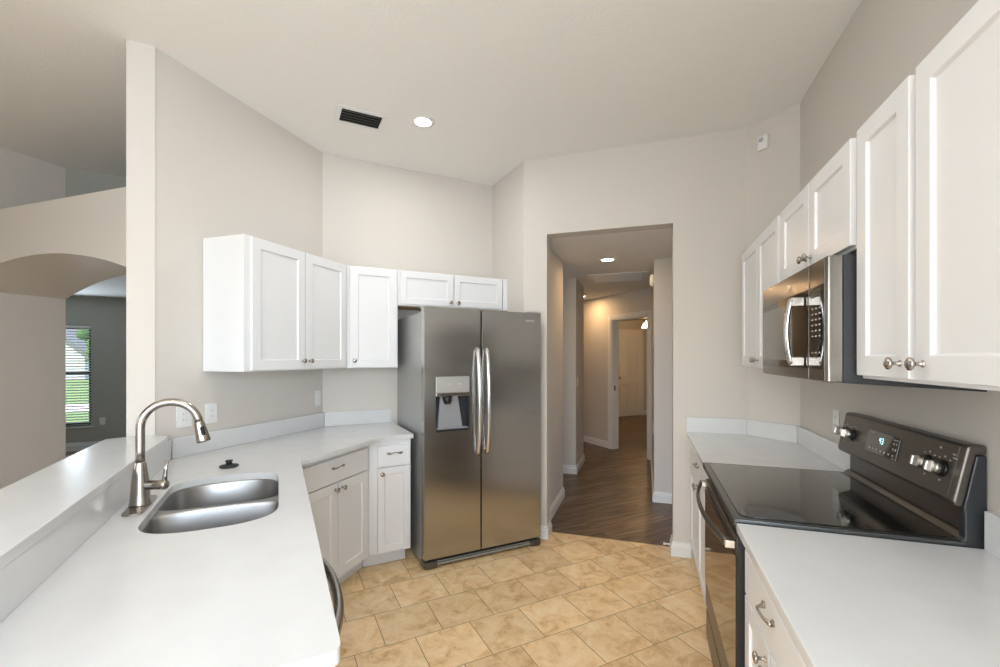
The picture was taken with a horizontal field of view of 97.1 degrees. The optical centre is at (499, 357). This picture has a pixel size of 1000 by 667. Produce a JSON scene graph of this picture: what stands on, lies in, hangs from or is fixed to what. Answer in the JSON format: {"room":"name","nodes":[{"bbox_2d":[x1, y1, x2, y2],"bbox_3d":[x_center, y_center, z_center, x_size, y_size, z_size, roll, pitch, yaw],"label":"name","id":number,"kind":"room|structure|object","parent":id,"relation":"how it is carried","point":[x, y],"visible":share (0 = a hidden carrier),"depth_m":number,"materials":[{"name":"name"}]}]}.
{"room":"kitchen","nodes":[
{"label":"kitchen","id":0,"kind":"room"},
{"bbox_2d":[0,147,65,488],"bbox_3d":[-4.822,-0.075,0.485,0.140,3.050,6.890,0,0,18],"label":"wall","id":1,"kind":"structure","parent":0,"point":[32,328],"depth_m":3.52,"materials":[{"name":"paint"}]},
{"bbox_2d":[0,187,125,298],"bbox_3d":[-2.758,0.228,3.099,2.125,2.445,0.630,0,0,18],"label":"wall","id":2,"kind":"structure","parent":0,"point":[61,248],"depth_m":2.85,"materials":[{"name":"paint"}]},
{"bbox_2d":[66,296,125,442],"bbox_3d":[-6.239,0.250,7.071,7.200,2.400,0.140,0,0,-27],"label":"wall","id":3,"kind":"structure","parent":0,"point":[106,316],"depth_m":6.99,"materials":[{"name":"grey paint"}]},
{"bbox_2d":[66,325,93,427],"bbox_3d":[-6.796,0.295,6.769,0.914,1.590,0.140,0,0,-27],"label":"window","id":4,"kind":"structure","parent":3,"relation":"in","point":[79,426],"depth_m":6.93,"materials":[{"name":"grey plastic"}]},
{"bbox_2d":[66,325,90,425],"bbox_3d":[-6.785,0.281,6.748,0.814,1.553,0.040,0,0,-27],"label":"window blind","id":5,"kind":"object","parent":4,"relation":"attached to","point":[76,327],"visible":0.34,"depth_m":6.86,"materials":[{"name":"white plastic"}]},
{"bbox_2d":[66,441,100,451],"bbox_3d":[-6.249,1.385,6.979,7.100,0.130,0.015,0,0,-27],"label":"baseboard","id":6,"kind":"structure","parent":3,"relation":"attached to","point":[70,447],"depth_m":6.84,"materials":[{"name":"white paint"}]},
{"bbox_2d":[100,417,105,424],"bbox_3d":[-6.273,1.005,6.971,0.072,0.115,0.008,0,0,-27],"label":"outlet","id":7,"kind":"object","parent":3,"relation":"attached to","point":[102,419],"visible":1,"depth_m":6.97,"materials":[{"name":"white plastic"}]},
{"bbox_2d":[66,168,125,196],"bbox_3d":[-2.079,-1.298,4.618,3.741,0.604,0.156,0,0,-27],"label":"wall","id":8,"kind":"structure","parent":0,"point":[78,182],"depth_m":3.80,"materials":[{"name":"grey paint"}]},
{"bbox_2d":[126,39,322,438],"bbox_3d":[-1.644,-0.075,2.868,0.125,3.050,1.377,0,0,18],"label":"wall","id":9,"kind":"structure","parent":0,"point":[201,162],"depth_m":2.46,"materials":[{"name":"paint"}]},
{"bbox_2d":[176,407,191,427],"bbox_3d":[-1.728,0.325,2.418,0.008,0.115,0.085,0,0,18],"label":"outlet","id":10,"kind":"object","parent":9,"relation":"attached to","point":[183,417],"visible":0.85,"depth_m":2.41,"materials":[{"name":"white plastic"}]},
{"bbox_2d":[182,411,187,422],"bbox_3d":[-1.725,0.325,2.417,0.002,0.066,0.034,0,0,18],"label":"socket","id":11,"kind":"object","parent":10,"relation":"attached to","point":[184,413],"depth_m":2.42,"materials":[{"name":"grey plastic"}]},
{"bbox_2d":[205,403,216,423],"bbox_3d":[-1.677,0.324,2.570,0.008,0.115,0.072,0,0,18],"label":"outlet","id":12,"kind":"object","parent":9,"relation":"attached to","point":[210,408],"visible":1,"depth_m":2.56,"materials":[{"name":"white plastic"}]},
{"bbox_2d":[209,407,214,418],"bbox_3d":[-1.675,0.324,2.569,0.002,0.066,0.034,0,0,18],"label":"socket","id":13,"kind":"object","parent":12,"relation":"attached to","point":[211,409],"depth_m":2.57,"materials":[{"name":"grey plastic"}]},
{"bbox_2d":[172,412,323,458],"bbox_3d":[-1.562,0.485,2.899,0.020,0.110,1.170,0,0,18],"label":"backsplash","id":14,"kind":"structure","parent":9,"relation":"attached to","point":[182,446],"depth_m":2.76,"materials":[{"name":"white stone"}]},
{"bbox_2d":[203,234,345,371],"bbox_3d":[-1.358,-0.300,2.978,0.353,0.760,1.078,0,0,18],"label":"upper cabinet","id":15,"kind":"object","parent":9,"relation":"attached to","point":[268,306],"visible":1,"depth_m":2.58,"materials":[{"name":"white paint"}]},
{"bbox_2d":[315,390,320,405],"bbox_3d":[-1.402,0.313,3.402,0.009,0.115,0.060,0,0,18],"label":"light switch","id":16,"kind":"object","parent":9,"relation":"attached to","point":[317,393],"visible":1,"depth_m":3.40,"materials":[{"name":"white plastic"}]},
{"bbox_2d":[72,228,671,299],"bbox_3d":[-3.272,-0.998,6.503,14.700,0.095,5.510,0,0,18],"label":"ceiling","id":17,"kind":"structure","parent":0,"point":[634,251],"depth_m":4.40,"materials":[{"name":"paint"}]},
{"bbox_2d":[599,258,615,261],"bbox_3d":[1.082,-0.981,4.445,0.167,0.008,0.167,0,0,18],"label":"recessed light","id":18,"kind":"object","parent":17,"relation":"in","point":[602,259],"visible":1,"depth_m":4.43,"materials":[{"name":"white paint"}]},
{"bbox_2d":[587,271,646,282],"bbox_3d":[1.453,-0.981,5.439,0.680,0.008,0.600,0,0,18],"label":"ceiling vent","id":19,"kind":"object","parent":17,"relation":"in","point":[628,276],"visible":1,"depth_m":5.41,"materials":[{"name":"white paint"}]},
{"bbox_2d":[66,415,712,666],"bbox_3d":[-3.490,1.510,5.843,14.700,0.120,18.300,0,0,18],"label":"floor","id":20,"kind":"structure","parent":0,"point":[565,600],"depth_m":2.68,"materials":[{"name":"tile"}]},
{"bbox_2d":[322,557,343,635],"bbox_3d":[-0.740,1.014,1.083,0.658,0.872,0.596,0,0,-27],"label":"dishwasher","id":21,"kind":"object","parent":20,"relation":"on","point":[331,576],"visible":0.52,"depth_m":1.16,"materials":[{"name":"grey metal"}]},
{"bbox_2d":[302,445,367,590],"bbox_3d":[-1.190,1.010,2.962,0.644,0.880,1.132,0,0,18],"label":"base cabinet","id":22,"kind":"object","parent":20,"relation":"on","point":[337,485],"visible":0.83,"depth_m":2.71,"materials":[{"name":"white paint"}]},
{"bbox_2d":[363,438,410,566],"bbox_3d":[-0.901,1.010,3.313,0.314,0.880,0.671,0,0,-27],"label":"base cabinet","id":23,"kind":"object","parent":20,"relation":"on","point":[389,462],"visible":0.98,"depth_m":3.06,"materials":[{"name":"white paint"}]},
{"bbox_2d":[397,306,540,569],"bbox_3d":[-0.258,0.548,3.521,0.930,1.803,0.826,0,0,-27],"label":"refrigerator","id":24,"kind":"object","parent":20,"relation":"on","point":[469,381],"visible":1,"depth_m":3.18,"materials":[{"name":"silver metal"}]},
{"bbox_2d":[691,445,708,607],"bbox_3d":[1.484,1.010,2.623,0.631,0.880,0.997,0,0,18],"label":"base cabinet","id":25,"kind":"object","parent":20,"relation":"on","point":[698,473],"visible":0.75,"depth_m":2.68,"materials":[{"name":"white paint"}]},
{"bbox_2d":[687,432,844,471],"bbox_3d":[1.494,0.554,2.619,0.633,0.029,1.028,0,0,18],"label":"countertop","id":26,"kind":"structure","parent":25,"relation":"on","point":[709,447],"depth_m":2.51,"materials":[{"name":"white stone"}]},
{"bbox_2d":[745,549,806,666],"bbox_3d":[0.848,1.010,0.702,0.631,0.880,1.350,0,0,18],"label":"base cabinet","id":27,"kind":"object","parent":20,"relation":"on","point":[768,642],"visible":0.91,"depth_m":1.18,"materials":[{"name":"white paint"}]},
{"bbox_2d":[737,523,999,666],"bbox_3d":[0.858,0.554,0.690,0.637,0.029,1.370,0,0,18],"label":"countertop","id":28,"kind":"structure","parent":27,"relation":"on","point":[842,600],"depth_m":1.00,"materials":[{"name":"white stone"}]},
{"bbox_2d":[696,412,986,666],"bbox_3d":[1.171,0.850,1.748,0.706,1.200,0.824,0,0,18],"label":"range","id":29,"kind":"object","parent":20,"relation":"on","point":[901,482],"visible":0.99,"depth_m":1.55,"materials":[{"name":"black metal"}]},
{"bbox_2d":[703,462,965,546],"bbox_3d":[1.177,0.540,1.745,0.598,0.028,0.824,0,0,18],"label":"cooktop","id":30,"kind":"object","parent":29,"relation":"in","point":[836,502],"depth_m":1.57,"materials":[{"name":"black glass"}]},
{"bbox_3d":[-0.929,1.012,1.419,0.621,0.875,1.600,0,0,-27],"label":"base cabinet","id":31,"kind":"object","parent":20,"relation":"on","visible":0},
{"bbox_2d":[0,422,412,666],"bbox_3d":[-1.095,0.554,2.088,1.235,0.029,3.139,0,0,-8],"label":"countertop","id":32,"kind":"structure","parent":31,"relation":"on","point":[255,593],"depth_m":1.02,"materials":[{"name":"white stone"}]},
{"bbox_2d":[121,398,210,516],"bbox_3d":[-1.225,0.346,1.645,0.250,0.387,0.240,0,0,-27],"label":"faucet","id":33,"kind":"object","parent":32,"relation":"on","point":[141,499],"visible":1,"depth_m":1.60,"materials":[{"name":"silver metal"}]},
{"bbox_2d":[141,479,278,533],"bbox_3d":[-1.081,0.667,1.709,0.409,0.194,0.723,0,0,-27],"label":"sink","id":34,"kind":"object","parent":32,"relation":"in","point":[214,505],"visible":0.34,"depth_m":1.74,"materials":[{"name":"silver metal"}]},
{"bbox_2d":[219,459,238,467],"bbox_3d":[-1.336,0.522,2.177,0.086,0.035,0.086,0,0,18],"label":"stopper","id":35,"kind":"object","parent":32,"relation":"on","point":[229,464],"visible":1,"depth_m":2.16,"materials":[{"name":"black rubber"}]},
{"bbox_2d":[323,153,491,423],"bbox_3d":[-0.771,-0.075,3.833,1.505,3.050,0.118,0,0,-27],"label":"wall","id":36,"kind":"structure","parent":0,"point":[375,215],"depth_m":3.70,"materials":[{"name":"paint"}]},
{"bbox_2d":[324,409,390,425],"bbox_3d":[-1.142,0.485,3.568,0.517,0.110,0.019,0,0,-27],"label":"backsplash","id":37,"kind":"structure","parent":36,"relation":"attached to","point":[339,418],"depth_m":3.56,"materials":[{"name":"white stone"}]},
{"bbox_2d":[346,265,397,367],"bbox_3d":[-1.016,-0.300,3.449,0.378,0.760,0.336,0,0,-27],"label":"upper cabinet","id":38,"kind":"object","parent":36,"relation":"attached to","point":[371,293],"visible":0.95,"depth_m":3.33,"materials":[{"name":"white paint"}]},
{"bbox_2d":[398,270,507,310],"bbox_3d":[-0.421,-0.541,3.748,0.952,0.278,0.336,0,0,-27],"label":"upper cabinet","id":39,"kind":"object","parent":36,"relation":"attached to","point":[416,290],"visible":0.98,"depth_m":3.61,"materials":[{"name":"white paint"}]},
{"bbox_2d":[0,0,861,185],"bbox_3d":[-1.300,-1.650,1.642,6.100,0.100,11.700,0,0,18],"label":"ceiling","id":40,"kind":"structure","parent":0,"point":[503,84],"depth_m":2.43,"materials":[{"name":"paint"}]},
{"bbox_2d":[333,104,388,132],"bbox_3d":[-0.933,-1.594,2.958,0.330,0.011,0.230,0,0,-27],"label":"ceiling vent","id":41,"kind":"object","parent":40,"relation":"in","point":[363,119],"visible":1,"depth_m":2.95,"materials":[{"name":"white metal"}]},
{"bbox_2d":[411,115,433,127],"bbox_3d":[-0.523,-1.596,2.996,0.153,0.008,0.153,0,0,18],"label":"recessed light","id":42,"kind":"object","parent":40,"relation":"in","point":[421,121],"visible":1,"depth_m":2.99,"materials":[{"name":"white paint"}]},
{"bbox_2d":[492,157,562,525],"bbox_3d":[0.257,-0.075,4.145,0.608,3.050,1.088,0,0,18],"label":"wall","id":43,"kind":"structure","parent":0,"point":[522,254],"depth_m":3.67,"materials":[{"name":"paint"}]},
{"bbox_2d":[539,487,564,539],"bbox_3d":[0.436,1.397,4.086,0.259,0.105,1.120,0,0,18],"label":"baseboard","id":44,"kind":"structure","parent":43,"relation":"attached to","point":[555,505],"depth_m":3.96,"materials":[{"name":"white paint"}]},
{"bbox_2d":[563,278,583,465],"bbox_3d":[0.573,0.233,7.347,1.870,2.435,3.290,0,0,18],"label":"wall","id":45,"kind":"structure","parent":0,"point":[573,290],"depth_m":5.53,"materials":[{"name":"paint"}]},
{"bbox_2d":[563,454,584,473],"bbox_3d":[0.603,1.397,5.979,0.986,0.105,0.742,0,0,18],"label":"baseboard","id":46,"kind":"structure","parent":45,"relation":"attached to","point":[568,469],"depth_m":5.51,"materials":[{"name":"white paint"}]},
{"bbox_2d":[584,288,651,440],"bbox_3d":[1.667,0.233,7.329,0.120,2.435,3.600,0,0,-27],"label":"wall","id":47,"kind":"structure","parent":0,"point":[596,310],"depth_m":7.28,"materials":[{"name":"paint"}]},
{"bbox_2d":[584,435,607,447],"bbox_3d":[1.352,1.397,7.803,0.015,0.105,1.670,0,0,-27],"label":"baseboard","id":48,"kind":"structure","parent":47,"relation":"attached to","point":[595,441],"depth_m":7.32,"materials":[{"name":"white paint"}]},
{"bbox_2d":[608,310,651,459],"bbox_3d":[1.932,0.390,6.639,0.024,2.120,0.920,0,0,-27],"label":"trim","id":49,"kind":"structure","parent":47,"relation":"attached to","point":[648,313],"depth_m":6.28,"materials":[{"name":"white paint"}]},
{"bbox_2d":[619,320,644,416],"bbox_3d":[2.130,0.233,10.460,3.400,2.435,0.120,0,0,-27],"label":"wall","id":50,"kind":"structure","parent":0,"point":[633,324],"depth_m":11.10,"materials":[{"name":"paint"}]},
{"bbox_2d":[619,333,640,415],"bbox_3d":[3.181,0.420,10.864,0.790,2.030,0.096,0,0,-27],"label":"door","id":51,"kind":"structure","parent":50,"relation":"in","point":[629,343],"depth_m":10.90,"materials":[{"name":"white paint"}]},
{"bbox_2d":[619,329,642,414],"bbox_3d":[3.163,0.383,10.898,0.980,2.135,0.024,0,0,-27],"label":"trim","id":52,"kind":"structure","parent":50,"relation":"attached to","point":[620,330],"depth_m":11.08,"materials":[{"name":"white paint"}]},
{"bbox_2d":[645,328,646,409],"bbox_3d":[4.540,0.233,9.584,0.120,2.435,3.850,0,0,-27],"label":"wall","id":53,"kind":"structure","parent":0,"point":[645,328],"depth_m":11.15,"materials":[{"name":"paint"}]},
{"bbox_2d":[547,128,747,557],"bbox_3d":[1.181,-0.075,3.336,1.655,3.050,0.133,0,0,18],"label":"wall","id":54,"kind":"structure","parent":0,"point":[696,187],"depth_m":3.20,"materials":[{"name":"paint"}]},
{"bbox_2d":[670,534,690,557],"bbox_3d":[1.337,1.397,3.274,0.138,0.105,0.144,0,0,18],"label":"baseboard","id":55,"kind":"structure","parent":54,"relation":"attached to","point":[678,549],"depth_m":3.21,"materials":[{"name":"white paint"}]},
{"bbox_2d":[686,417,746,434],"bbox_3d":[1.536,0.485,3.137,0.390,0.110,0.018,0,0,18],"label":"backsplash","id":56,"kind":"structure","parent":54,"relation":"attached to","point":[693,424],"depth_m":3.13,"materials":[{"name":"white stone"}]},
{"bbox_2d":[652,258,671,492],"bbox_3d":[2.571,0.233,5.100,1.525,2.435,1.900,0,0,18],"label":"wall","id":57,"kind":"structure","parent":0,"point":[662,269],"depth_m":4.41,"materials":[{"name":"paint"}]},
{"bbox_2d":[650,274,653,286],"bbox_3d":[1.560,-0.790,4.540,0.041,0.129,0.129,0,0,18],"label":"smoke detector","id":58,"kind":"object","parent":57,"relation":"attached to","point":[651,275],"visible":1,"depth_m":4.49,"materials":[{"name":"white plastic"}]},
{"bbox_2d":[651,455,671,503],"bbox_3d":[2.444,1.397,5.060,1.341,0.105,1.776,0,0,18],"label":"baseboard","id":59,"kind":"structure","parent":57,"relation":"attached to","point":[660,497],"depth_m":4.41,"materials":[{"name":"white paint"}]},
{"bbox_2d":[748,103,799,425],"bbox_3d":[1.872,-0.075,2.937,0.262,3.050,0.385,0,0,-5],"label":"wall","id":60,"kind":"structure","parent":0,"point":[774,171],"depth_m":2.93,"materials":[{"name":"paint"}]},
{"bbox_2d":[757,134,768,151],"bbox_3d":[1.770,-1.445,2.974,0.024,0.094,0.068,0,0,-27],"label":"sensor","id":61,"kind":"object","parent":60,"relation":"attached to","point":[762,141],"visible":1,"depth_m":2.96,"materials":[{"name":"white plastic"}]},
{"bbox_2d":[747,419,796,442],"bbox_3d":[1.796,0.485,2.925,0.018,0.110,0.342,0,0,-27],"label":"backsplash","id":62,"kind":"structure","parent":60,"relation":"attached to","point":[770,430],"depth_m":2.91,"materials":[{"name":"white stone"}]},
{"bbox_2d":[800,0,999,514],"bbox_3d":[0.738,-0.075,-0.903,0.132,3.050,7.750,0,0,18],"label":"wall","id":63,"kind":"structure","parent":0,"point":[883,43],"depth_m":1.84,"materials":[{"name":"paint"}]},
{"bbox_2d":[742,216,780,368],"bbox_3d":[1.602,-0.311,2.479,0.346,0.748,0.890,0,0,18],"label":"upper cabinet","id":64,"kind":"object","parent":63,"relation":"attached to","point":[761,262],"visible":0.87,"depth_m":2.51,"materials":[{"name":"white paint"}]},
{"bbox_2d":[781,137,856,280],"bbox_3d":[1.337,-0.511,1.675,0.347,0.347,0.796,0,0,18],"label":"upper cabinet","id":65,"kind":"object","parent":63,"relation":"attached to","point":[820,222],"visible":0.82,"depth_m":1.59,"materials":[{"name":"white paint"}]},
{"bbox_2d":[763,254,986,391],"bbox_3d":[1.281,-0.109,1.681,0.452,0.413,0.768,0,0,18],"label":"microwave","id":66,"kind":"object","parent":65,"relation":"attached to","point":[810,316],"visible":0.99,"depth_m":1.43,"materials":[{"name":"grey metal"}]},
{"bbox_2d":[797,426,849,469],"bbox_3d":[1.752,0.485,2.404,0.018,0.110,0.765,0,0,18],"label":"backsplash","id":67,"kind":"structure","parent":63,"relation":"attached to","point":[828,449],"depth_m":2.36,"materials":[{"name":"white stone"}]},
{"bbox_2d":[833,409,838,431],"bbox_3d":[1.704,0.325,2.243,0.008,0.115,0.072,0,0,18],"label":"outlet","id":68,"kind":"object","parent":63,"relation":"attached to","point":[835,412],"visible":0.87,"depth_m":2.23,"materials":[{"name":"white plastic"}]},
{"bbox_2d":[857,0,999,390],"bbox_3d":[1.083,-0.311,0.910,0.347,0.748,0.809,0,0,18],"label":"upper cabinet","id":69,"kind":"object","parent":63,"relation":"attached to","point":[928,157],"visible":1,"depth_m":0.97,"materials":[{"name":"white paint"}]},
{"bbox_2d":[984,511,999,558],"bbox_3d":[1.154,0.485,0.598,0.018,0.110,1.340,0,0,18],"label":"backsplash","id":70,"kind":"structure","parent":63,"relation":"attached to","point":[991,519],"depth_m":1.21,"materials":[{"name":"white stone"}]},
{"bbox_3d":[3.664,-1.015,10.111,5.800,0.060,5.700,0,0,18],"label":"ceiling","id":71,"kind":"structure","parent":0,"visible":0},
{"bbox_2d":[624,318,646,327],"bbox_3d":[3.156,-0.805,9.418,1.181,0.360,1.169,0,0,18],"label":"ceiling fan","id":72,"kind":"object","parent":71,"relation":"hanging from","point":[643,319],"visible":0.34,"depth_m":9.34,"materials":[{"name":"silver metal"}]},
{"bbox_3d":[-1.363,0.941,1.403,1.493,1.018,1.527,0,0,18],"label":"wall","id":73,"kind":"structure","parent":0,"visible":0},
{"bbox_2d":[0,435,167,570],"bbox_3d":[-1.384,0.416,1.356,0.255,0.032,1.986,0,0,-27],"label":"bar ledge","id":74,"kind":"object","parent":73,"relation":"on","point":[33,506],"visible":0.95,"depth_m":1.34,"materials":[{"name":"white stone"}]},
{"bbox_2d":[0,439,171,622],"bbox_3d":[-1.294,0.486,1.440,0.014,0.108,1.996,0,0,-27],"label":"backsplash","id":75,"kind":"structure","parent":73,"relation":"attached to","point":[27,572],"depth_m":1.15,"materials":[{"name":"white stone"}]},
{"label":"outside","id":76,"kind":"structure","parent":0,"visible":0},
{"bbox_2d":[66,380,88,421],"bbox_3d":[-33.947,1.650,46.397,88.883,0.100,73.327,0,0,18],"label":"lawn","id":77,"kind":"structure","parent":76,"point":[67,380],"depth_m":18.06,"materials":[{"name":"green plant"}]},
{"bbox_2d":[66,329,88,378],"bbox_3d":[-37.300,-1.825,34.472,11.100,6.850,9.800,0,0,-27],"label":"house","id":78,"kind":"structure","parent":77,"relation":"on","point":[66,329],"depth_m":32.51,"materials":[{"name":"white"}]},
{"bbox_2d":[76,330,88,356],"bbox_3d":[-27.088,-0.411,30.139,2.779,4.033,2.710,0,0,18],"label":"tree","id":79,"kind":"object","parent":77,"relation":"on","point":[77,330],"visible":0.02,"depth_m":29.21,"materials":[{"name":"green plant"}]},
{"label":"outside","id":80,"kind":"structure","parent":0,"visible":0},
{"bbox_2d":[66,404,88,412],"bbox_3d":[-17.242,1.585,12.040,28.000,0.029,3.100,0,0,-27],"label":"sidewalk","id":81,"kind":"structure","parent":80,"point":[73,404],"depth_m":13.83,"materials":[{"name":"concrete"}]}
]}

